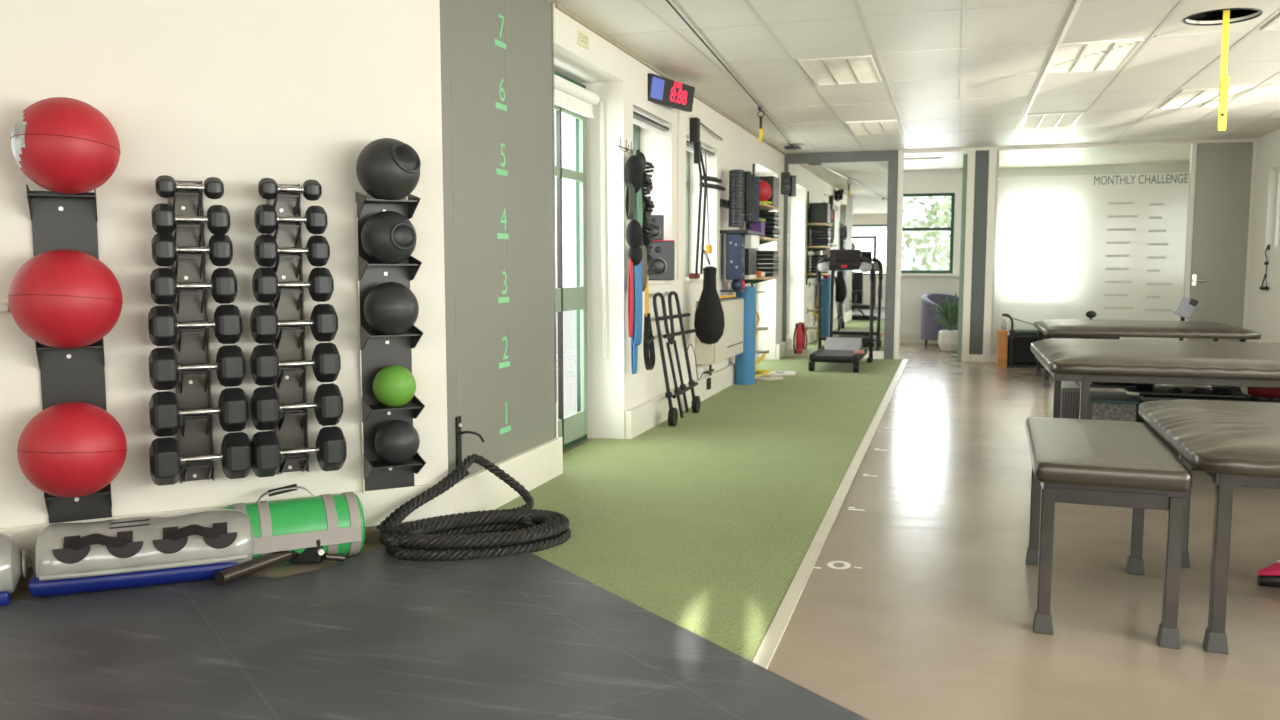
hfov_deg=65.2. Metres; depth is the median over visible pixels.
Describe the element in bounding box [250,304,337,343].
dumbbell
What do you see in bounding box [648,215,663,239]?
loudspeaker
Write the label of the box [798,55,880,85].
recessed light
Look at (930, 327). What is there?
armchair
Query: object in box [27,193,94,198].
shelf
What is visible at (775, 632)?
trim
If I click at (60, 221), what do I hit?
ball rack
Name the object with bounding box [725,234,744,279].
foam block
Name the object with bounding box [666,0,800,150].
rail
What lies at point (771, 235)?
foam slab
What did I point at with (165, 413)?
dumbbell
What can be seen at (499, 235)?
height mark
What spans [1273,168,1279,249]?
window
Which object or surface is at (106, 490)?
shelf
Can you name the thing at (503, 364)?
height mark
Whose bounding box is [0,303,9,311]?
trim
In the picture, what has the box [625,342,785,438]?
baseboard
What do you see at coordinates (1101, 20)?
ceiling
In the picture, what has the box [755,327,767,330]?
peg
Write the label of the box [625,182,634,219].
band
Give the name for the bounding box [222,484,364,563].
bag
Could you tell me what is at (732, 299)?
grille
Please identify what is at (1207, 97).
recessed light
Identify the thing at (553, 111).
trim
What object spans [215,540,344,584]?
joint
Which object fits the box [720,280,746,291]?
heap
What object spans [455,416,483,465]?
wall anchor
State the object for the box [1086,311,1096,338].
gadget
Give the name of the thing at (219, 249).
dumbbell
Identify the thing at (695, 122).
trainer
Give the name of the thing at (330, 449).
dumbbell
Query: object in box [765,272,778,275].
foam slab
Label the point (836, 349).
treadmill
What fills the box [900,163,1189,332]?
wall
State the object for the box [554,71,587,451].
door
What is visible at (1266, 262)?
strap
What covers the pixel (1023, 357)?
base cabinet
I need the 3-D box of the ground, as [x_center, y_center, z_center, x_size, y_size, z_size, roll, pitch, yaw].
[2.244,0.747,7.260,60.000,0.140,75.000,2,6,17]
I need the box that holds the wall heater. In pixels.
[696,297,743,375]
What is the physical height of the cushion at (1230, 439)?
0.085 m
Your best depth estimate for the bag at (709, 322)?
8.24 m
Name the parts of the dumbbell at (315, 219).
handle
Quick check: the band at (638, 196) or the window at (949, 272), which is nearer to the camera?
the band at (638, 196)
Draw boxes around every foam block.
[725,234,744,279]
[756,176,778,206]
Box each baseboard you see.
[0,483,452,587]
[452,437,562,513]
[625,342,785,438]
[900,332,937,343]
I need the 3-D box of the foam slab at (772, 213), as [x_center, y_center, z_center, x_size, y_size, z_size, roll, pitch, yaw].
[1.337,-1.560,10.716,0.270,0.042,0.347,2,6,17]
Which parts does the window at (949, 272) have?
sill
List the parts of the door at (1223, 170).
handle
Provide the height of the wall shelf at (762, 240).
0.090 m
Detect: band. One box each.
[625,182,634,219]
[628,258,633,337]
[631,337,637,373]
[632,260,641,345]
[633,188,642,226]
[640,245,647,291]
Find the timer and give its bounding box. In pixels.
[648,73,694,111]
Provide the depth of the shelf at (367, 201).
4.14 m
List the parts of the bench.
leg, leg, seat, leg, leg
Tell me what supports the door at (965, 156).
in the wall at (1036, 248)
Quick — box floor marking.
[814,561,861,568]
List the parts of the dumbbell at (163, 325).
handle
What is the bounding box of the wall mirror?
[782,151,897,358]
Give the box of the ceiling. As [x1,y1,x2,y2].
[547,0,1279,170]
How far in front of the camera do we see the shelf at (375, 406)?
4.23 m
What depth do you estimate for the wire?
8.52 m
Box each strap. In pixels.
[636,149,654,274]
[643,267,654,369]
[757,110,763,141]
[1217,10,1229,130]
[1259,244,1269,289]
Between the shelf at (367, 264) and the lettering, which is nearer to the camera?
the shelf at (367, 264)
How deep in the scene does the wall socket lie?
8.94 m
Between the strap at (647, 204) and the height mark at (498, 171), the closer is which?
the height mark at (498, 171)
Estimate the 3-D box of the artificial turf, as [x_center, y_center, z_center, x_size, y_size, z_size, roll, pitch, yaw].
[1.003,0.432,8.101,1.792,0.008,10.167,2,6,17]
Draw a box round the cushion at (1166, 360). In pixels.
[1030,338,1279,380]
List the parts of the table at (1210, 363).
leg, leg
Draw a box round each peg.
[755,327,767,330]
[755,350,768,353]
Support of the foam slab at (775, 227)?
on the foam slab at (767, 231)
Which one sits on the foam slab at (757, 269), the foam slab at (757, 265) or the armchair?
the foam slab at (757, 265)
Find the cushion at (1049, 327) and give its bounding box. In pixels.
[1034,319,1260,339]
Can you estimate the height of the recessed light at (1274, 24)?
0.014 m
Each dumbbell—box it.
[148,304,241,345]
[149,345,244,389]
[149,388,248,436]
[149,432,251,485]
[150,268,236,304]
[151,203,229,233]
[151,233,232,265]
[155,175,223,198]
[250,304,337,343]
[250,343,340,385]
[250,383,342,430]
[251,426,346,476]
[252,267,333,302]
[254,204,327,233]
[254,235,329,266]
[258,178,321,200]
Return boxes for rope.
[376,454,570,560]
[719,295,734,298]
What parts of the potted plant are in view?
pot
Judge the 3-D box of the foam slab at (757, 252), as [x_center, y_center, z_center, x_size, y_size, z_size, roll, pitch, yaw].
[1.337,-1.152,10.755,0.269,0.042,0.346,2,6,17]
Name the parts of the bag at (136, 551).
printed frame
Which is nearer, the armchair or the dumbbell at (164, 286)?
the dumbbell at (164, 286)
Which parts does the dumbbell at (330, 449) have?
handle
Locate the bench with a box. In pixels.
[1025,417,1191,648]
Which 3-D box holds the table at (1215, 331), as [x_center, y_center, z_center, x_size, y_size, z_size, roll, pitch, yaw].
[4.990,-0.062,10.055,1.850,0.623,1.500,2,6,17]
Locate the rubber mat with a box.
[0,546,868,719]
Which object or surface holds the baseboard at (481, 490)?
attached to the wall at (480, 326)
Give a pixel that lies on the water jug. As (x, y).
(1003, 326)
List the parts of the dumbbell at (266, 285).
handle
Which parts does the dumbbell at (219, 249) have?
handle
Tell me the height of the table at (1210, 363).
0.718 m
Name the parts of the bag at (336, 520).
handle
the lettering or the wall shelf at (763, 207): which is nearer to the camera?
the wall shelf at (763, 207)
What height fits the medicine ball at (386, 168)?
0.256 m
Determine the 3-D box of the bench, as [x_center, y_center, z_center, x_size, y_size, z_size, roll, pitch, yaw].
[1.653,0.570,3.644,0.455,0.575,1.060,2,6,19]
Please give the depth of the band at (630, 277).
6.63 m
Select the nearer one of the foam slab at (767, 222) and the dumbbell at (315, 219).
the dumbbell at (315, 219)
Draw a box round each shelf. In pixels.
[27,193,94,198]
[36,343,102,349]
[45,485,109,499]
[365,199,417,203]
[367,264,418,265]
[369,332,420,336]
[369,402,421,411]
[369,457,422,468]
[743,276,776,284]
[759,203,777,211]
[759,237,777,244]
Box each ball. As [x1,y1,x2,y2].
[8,249,122,348]
[10,97,120,193]
[17,402,127,497]
[356,138,420,200]
[361,211,416,263]
[363,282,418,334]
[373,365,415,406]
[374,420,419,463]
[759,180,771,200]
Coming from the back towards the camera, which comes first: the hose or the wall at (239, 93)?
the hose
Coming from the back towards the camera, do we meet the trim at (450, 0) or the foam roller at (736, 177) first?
the foam roller at (736, 177)
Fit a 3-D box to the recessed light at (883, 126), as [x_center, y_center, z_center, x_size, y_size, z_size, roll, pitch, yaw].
[2.455,-2.422,10.445,0.500,0.014,1.000,2,6,17]
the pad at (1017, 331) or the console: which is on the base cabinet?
the pad at (1017, 331)
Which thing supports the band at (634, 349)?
hanging from the pad at (634, 234)
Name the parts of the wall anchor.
plate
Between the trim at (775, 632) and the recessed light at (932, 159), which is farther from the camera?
the recessed light at (932, 159)
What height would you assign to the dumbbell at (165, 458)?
0.184 m
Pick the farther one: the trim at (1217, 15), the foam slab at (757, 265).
the foam slab at (757, 265)
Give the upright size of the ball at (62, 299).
0.354 m
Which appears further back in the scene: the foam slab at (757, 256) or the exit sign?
the foam slab at (757, 256)
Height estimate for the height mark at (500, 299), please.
0.156 m
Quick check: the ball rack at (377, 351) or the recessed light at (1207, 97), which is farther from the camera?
the recessed light at (1207, 97)
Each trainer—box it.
[689,117,724,278]
[1257,560,1279,586]
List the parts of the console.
knob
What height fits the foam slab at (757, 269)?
0.042 m
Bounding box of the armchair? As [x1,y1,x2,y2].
[921,293,958,345]
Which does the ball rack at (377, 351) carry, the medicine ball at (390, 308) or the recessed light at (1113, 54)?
the medicine ball at (390, 308)
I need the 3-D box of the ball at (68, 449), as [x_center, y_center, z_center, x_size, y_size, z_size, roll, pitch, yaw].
[-2.050,0.324,3.619,0.348,0.346,0.348,-3,6,-27]
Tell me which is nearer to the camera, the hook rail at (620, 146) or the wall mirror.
the hook rail at (620, 146)
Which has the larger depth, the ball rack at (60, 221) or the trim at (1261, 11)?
the trim at (1261, 11)
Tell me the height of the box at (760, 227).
0.164 m
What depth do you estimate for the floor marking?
4.00 m
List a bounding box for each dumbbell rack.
[167,180,214,483]
[266,184,308,474]
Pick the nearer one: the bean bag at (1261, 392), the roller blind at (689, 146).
the bean bag at (1261, 392)
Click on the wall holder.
(723, 203)
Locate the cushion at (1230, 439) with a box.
[1138,399,1279,477]
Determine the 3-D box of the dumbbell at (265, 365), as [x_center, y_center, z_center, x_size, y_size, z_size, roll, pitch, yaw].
[-1.380,0.016,4.013,0.335,0.162,0.142,-3,6,-27]
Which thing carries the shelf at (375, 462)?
attached to the ball rack at (377, 351)
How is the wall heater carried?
attached to the wall at (480, 326)
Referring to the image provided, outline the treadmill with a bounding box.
[808,249,874,371]
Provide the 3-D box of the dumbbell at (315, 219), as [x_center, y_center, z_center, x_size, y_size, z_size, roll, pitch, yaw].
[-1.380,-0.556,3.958,0.270,0.114,0.101,-3,6,-27]
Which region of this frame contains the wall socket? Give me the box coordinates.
[707,378,710,389]
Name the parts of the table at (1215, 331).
leg, leg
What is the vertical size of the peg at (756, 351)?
0.080 m
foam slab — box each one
[756,251,778,254]
[756,255,778,258]
[756,259,778,262]
[756,264,778,267]
[756,268,777,271]
[759,211,778,216]
[759,216,778,220]
[764,220,778,224]
[765,225,778,229]
[765,229,779,233]
[765,233,778,237]
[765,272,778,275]
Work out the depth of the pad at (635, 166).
6.61 m
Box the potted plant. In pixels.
[925,294,958,351]
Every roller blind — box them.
[554,74,599,118]
[633,111,668,134]
[686,140,714,158]
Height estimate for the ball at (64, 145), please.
0.336 m
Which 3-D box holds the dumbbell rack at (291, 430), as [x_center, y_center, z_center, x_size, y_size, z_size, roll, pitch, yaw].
[-1.412,-0.114,4.035,0.124,1.186,0.165,-3,6,-27]
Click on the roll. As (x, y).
(745, 361)
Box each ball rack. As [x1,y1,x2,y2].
[26,184,111,523]
[355,192,425,493]
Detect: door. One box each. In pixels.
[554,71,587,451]
[957,154,967,360]
[1187,142,1252,341]
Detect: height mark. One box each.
[494,14,505,49]
[495,78,506,110]
[496,143,507,175]
[497,208,508,238]
[498,271,508,302]
[499,337,509,368]
[500,402,510,433]
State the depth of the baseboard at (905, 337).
15.41 m
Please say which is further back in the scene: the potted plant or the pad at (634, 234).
the potted plant
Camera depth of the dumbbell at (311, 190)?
3.94 m
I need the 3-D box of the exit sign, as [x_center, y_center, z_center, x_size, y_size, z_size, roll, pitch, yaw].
[-0.335,-1.893,5.916,0.010,0.080,0.170,2,6,17]
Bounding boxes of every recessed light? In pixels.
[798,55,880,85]
[846,120,901,134]
[904,157,942,163]
[1021,112,1082,128]
[1047,38,1144,73]
[1159,86,1251,108]
[1261,15,1279,30]
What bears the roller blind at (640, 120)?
attached to the wall at (480, 326)
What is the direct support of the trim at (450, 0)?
attached to the wall at (480, 326)
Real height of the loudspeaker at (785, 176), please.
0.270 m
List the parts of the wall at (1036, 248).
dark panel, frosted pane, partition frame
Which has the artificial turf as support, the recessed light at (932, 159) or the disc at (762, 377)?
the disc at (762, 377)
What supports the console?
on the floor
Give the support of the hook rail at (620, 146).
attached to the wall at (480, 326)
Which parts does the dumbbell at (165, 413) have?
handle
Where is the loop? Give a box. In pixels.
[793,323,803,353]
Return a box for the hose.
[755,311,770,376]
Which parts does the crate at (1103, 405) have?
corner post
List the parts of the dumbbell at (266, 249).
handle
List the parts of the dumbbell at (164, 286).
handle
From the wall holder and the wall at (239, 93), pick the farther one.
the wall holder
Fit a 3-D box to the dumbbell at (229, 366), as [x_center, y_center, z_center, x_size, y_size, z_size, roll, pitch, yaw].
[-1.701,0.028,3.845,0.335,0.162,0.142,-3,6,-27]
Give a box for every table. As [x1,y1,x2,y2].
[1030,338,1279,418]
[1034,319,1260,386]
[1138,399,1279,653]
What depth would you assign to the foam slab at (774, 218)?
10.55 m
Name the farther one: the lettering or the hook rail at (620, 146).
the lettering
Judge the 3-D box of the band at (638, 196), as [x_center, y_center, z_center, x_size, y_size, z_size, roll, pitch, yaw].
[-0.019,-0.991,6.721,0.053,0.343,0.071,3,6,31]
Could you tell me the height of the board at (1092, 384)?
0.020 m
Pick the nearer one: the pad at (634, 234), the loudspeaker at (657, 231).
the pad at (634, 234)
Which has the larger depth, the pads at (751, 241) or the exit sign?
the pads at (751, 241)
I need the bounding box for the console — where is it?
[1174,297,1197,340]
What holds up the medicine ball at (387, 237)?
on the ball rack at (377, 351)
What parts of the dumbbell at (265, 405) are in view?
handle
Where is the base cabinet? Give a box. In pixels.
[996,329,1119,367]
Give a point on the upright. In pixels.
(753, 167)
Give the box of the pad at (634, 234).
[626,220,642,265]
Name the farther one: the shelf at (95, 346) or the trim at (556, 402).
the trim at (556, 402)
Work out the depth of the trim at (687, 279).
8.60 m
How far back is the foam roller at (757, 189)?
9.98 m
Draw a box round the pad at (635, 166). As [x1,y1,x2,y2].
[624,152,645,192]
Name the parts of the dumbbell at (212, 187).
handle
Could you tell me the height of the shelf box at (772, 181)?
0.304 m
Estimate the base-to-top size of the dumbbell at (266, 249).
0.124 m
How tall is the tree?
3.387 m
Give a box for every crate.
[1052,381,1080,418]
[1088,390,1138,421]
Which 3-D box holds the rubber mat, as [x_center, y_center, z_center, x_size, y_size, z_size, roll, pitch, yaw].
[-1.286,1.101,1.020,6.400,0.016,6.769,2,6,17]
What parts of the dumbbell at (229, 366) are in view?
handle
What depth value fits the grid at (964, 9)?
7.22 m
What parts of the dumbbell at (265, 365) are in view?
handle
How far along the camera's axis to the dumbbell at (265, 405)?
4.00 m
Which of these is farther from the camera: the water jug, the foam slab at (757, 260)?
the water jug
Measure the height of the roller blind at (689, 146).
0.054 m
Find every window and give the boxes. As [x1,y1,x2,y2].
[633,123,639,154]
[686,150,689,276]
[901,193,955,275]
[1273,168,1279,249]
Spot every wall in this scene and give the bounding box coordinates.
[0,0,447,527]
[440,0,784,475]
[801,138,1257,361]
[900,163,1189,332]
[996,151,998,176]
[1246,129,1279,342]
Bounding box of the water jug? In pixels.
[1000,319,1006,329]
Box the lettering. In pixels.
[1094,174,1187,310]
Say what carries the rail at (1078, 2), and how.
attached to the ceiling
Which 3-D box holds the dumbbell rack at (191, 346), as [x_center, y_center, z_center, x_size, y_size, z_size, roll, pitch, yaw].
[-1.733,-0.100,3.868,0.124,1.182,0.165,-3,6,-27]
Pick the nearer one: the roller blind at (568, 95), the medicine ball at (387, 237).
the medicine ball at (387, 237)
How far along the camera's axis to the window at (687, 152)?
9.39 m
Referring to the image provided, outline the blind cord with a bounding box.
[600,103,605,358]
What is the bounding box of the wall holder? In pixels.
[720,199,761,234]
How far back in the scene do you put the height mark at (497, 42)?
4.90 m
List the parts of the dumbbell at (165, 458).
handle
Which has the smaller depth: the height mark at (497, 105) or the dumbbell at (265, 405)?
the dumbbell at (265, 405)
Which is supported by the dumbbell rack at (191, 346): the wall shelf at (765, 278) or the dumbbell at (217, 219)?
the dumbbell at (217, 219)
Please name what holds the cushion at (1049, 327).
on the table at (1215, 331)
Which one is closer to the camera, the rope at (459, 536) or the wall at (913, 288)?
the rope at (459, 536)
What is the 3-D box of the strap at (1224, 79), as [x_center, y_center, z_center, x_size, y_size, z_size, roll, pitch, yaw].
[3.396,-1.910,5.781,0.052,1.150,0.024,2,6,17]
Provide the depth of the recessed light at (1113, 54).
6.83 m
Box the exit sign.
[577,30,588,49]
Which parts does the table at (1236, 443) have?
leg, leg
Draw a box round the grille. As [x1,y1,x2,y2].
[696,297,742,302]
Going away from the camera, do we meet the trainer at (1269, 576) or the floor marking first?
the trainer at (1269, 576)
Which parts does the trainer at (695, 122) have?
cord, rod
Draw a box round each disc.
[755,375,782,380]
[767,371,795,375]
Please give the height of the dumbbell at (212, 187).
0.084 m
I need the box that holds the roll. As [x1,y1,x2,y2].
[735,286,755,384]
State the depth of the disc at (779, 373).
10.83 m
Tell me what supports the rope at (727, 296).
on the wall heater
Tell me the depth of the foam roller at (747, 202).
9.58 m
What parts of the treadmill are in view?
rail, handrail, cup panel, motor, rail, cup panel, handrail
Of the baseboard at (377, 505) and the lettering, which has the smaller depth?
the baseboard at (377, 505)
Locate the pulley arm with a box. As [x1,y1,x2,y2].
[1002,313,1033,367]
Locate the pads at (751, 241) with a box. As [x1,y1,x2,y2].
[745,234,758,278]
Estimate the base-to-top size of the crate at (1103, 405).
0.392 m
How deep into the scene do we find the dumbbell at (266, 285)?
3.97 m
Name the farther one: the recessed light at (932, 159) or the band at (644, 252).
the recessed light at (932, 159)
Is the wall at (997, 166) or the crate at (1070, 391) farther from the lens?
the wall at (997, 166)
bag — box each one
[0,532,28,605]
[29,509,254,596]
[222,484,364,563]
[694,249,724,344]
[1240,387,1279,398]
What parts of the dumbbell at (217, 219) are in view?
handle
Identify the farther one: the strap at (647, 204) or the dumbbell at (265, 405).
the strap at (647, 204)
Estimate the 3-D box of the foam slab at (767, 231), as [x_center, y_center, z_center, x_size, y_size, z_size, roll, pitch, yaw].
[1.337,-1.377,10.733,0.272,0.042,0.349,2,6,17]
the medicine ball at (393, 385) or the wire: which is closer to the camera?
the medicine ball at (393, 385)
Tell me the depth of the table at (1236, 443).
3.13 m
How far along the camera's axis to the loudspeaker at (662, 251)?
7.66 m
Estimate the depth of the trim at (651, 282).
7.63 m
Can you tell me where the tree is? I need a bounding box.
[902,196,950,269]
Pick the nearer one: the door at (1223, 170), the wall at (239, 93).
the wall at (239, 93)
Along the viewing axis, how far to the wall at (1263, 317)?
10.94 m
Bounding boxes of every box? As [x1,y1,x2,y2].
[750,221,764,236]
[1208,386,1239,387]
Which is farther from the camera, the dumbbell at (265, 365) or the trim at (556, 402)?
the trim at (556, 402)
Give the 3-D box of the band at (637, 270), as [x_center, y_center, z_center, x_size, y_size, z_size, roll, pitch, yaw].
[-0.022,-0.404,6.736,0.042,0.613,0.098,3,6,31]
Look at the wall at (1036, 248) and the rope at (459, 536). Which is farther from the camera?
the wall at (1036, 248)
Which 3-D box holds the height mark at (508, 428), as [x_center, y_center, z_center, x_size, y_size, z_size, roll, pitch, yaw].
[-0.683,0.291,5.070,0.001,0.155,0.130,2,6,17]
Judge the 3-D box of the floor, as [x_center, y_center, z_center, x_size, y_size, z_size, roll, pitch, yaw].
[1.211,0.651,6.628,8.800,0.150,19.600,2,6,17]
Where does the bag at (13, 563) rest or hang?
on the rubber mat
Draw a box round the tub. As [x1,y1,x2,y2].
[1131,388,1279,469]
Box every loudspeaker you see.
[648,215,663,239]
[648,240,674,279]
[781,172,789,194]
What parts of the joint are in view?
lever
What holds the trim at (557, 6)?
attached to the wall at (480, 326)
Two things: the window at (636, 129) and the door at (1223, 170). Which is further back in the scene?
the door at (1223, 170)
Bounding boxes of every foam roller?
[728,169,744,226]
[744,171,751,220]
[746,174,755,221]
[750,177,759,222]
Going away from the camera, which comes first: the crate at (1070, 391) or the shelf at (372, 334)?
the shelf at (372, 334)
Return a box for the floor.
[10,343,1279,719]
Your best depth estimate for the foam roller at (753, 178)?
9.78 m
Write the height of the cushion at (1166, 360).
0.098 m
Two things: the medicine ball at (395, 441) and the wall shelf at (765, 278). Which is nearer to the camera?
the medicine ball at (395, 441)
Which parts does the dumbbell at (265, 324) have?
handle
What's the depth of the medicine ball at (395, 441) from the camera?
4.18 m
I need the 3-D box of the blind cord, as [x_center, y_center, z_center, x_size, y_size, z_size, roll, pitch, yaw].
[-0.252,-0.862,6.766,0.027,1.724,0.048,2,6,17]
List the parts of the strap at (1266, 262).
cord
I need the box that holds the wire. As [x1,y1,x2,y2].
[687,343,706,379]
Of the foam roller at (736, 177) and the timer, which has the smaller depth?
the timer
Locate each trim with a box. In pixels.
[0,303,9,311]
[450,0,510,455]
[551,3,556,437]
[555,4,785,154]
[556,402,557,436]
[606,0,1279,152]
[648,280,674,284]
[677,110,681,279]
[686,278,718,281]
[753,359,907,668]
[1183,8,1262,25]
[1188,9,1258,20]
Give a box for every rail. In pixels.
[618,138,639,154]
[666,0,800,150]
[1011,0,1081,142]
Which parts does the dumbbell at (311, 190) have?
handle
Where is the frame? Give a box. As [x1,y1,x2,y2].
[653,291,700,425]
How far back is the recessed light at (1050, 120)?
9.87 m
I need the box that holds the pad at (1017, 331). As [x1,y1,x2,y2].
[1015,329,1043,334]
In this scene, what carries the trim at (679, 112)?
attached to the wall at (480, 326)
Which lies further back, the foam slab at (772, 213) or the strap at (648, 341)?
the foam slab at (772, 213)
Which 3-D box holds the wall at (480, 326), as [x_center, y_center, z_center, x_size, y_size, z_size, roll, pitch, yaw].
[0.347,-0.949,8.777,0.340,2.630,9.147,2,6,17]
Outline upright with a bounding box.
[751,164,754,286]
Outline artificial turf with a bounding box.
[482,356,902,661]
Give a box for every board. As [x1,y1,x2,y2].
[1078,381,1135,388]
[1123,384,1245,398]
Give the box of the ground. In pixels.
[556,310,576,352]
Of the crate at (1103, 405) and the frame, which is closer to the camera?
the crate at (1103, 405)

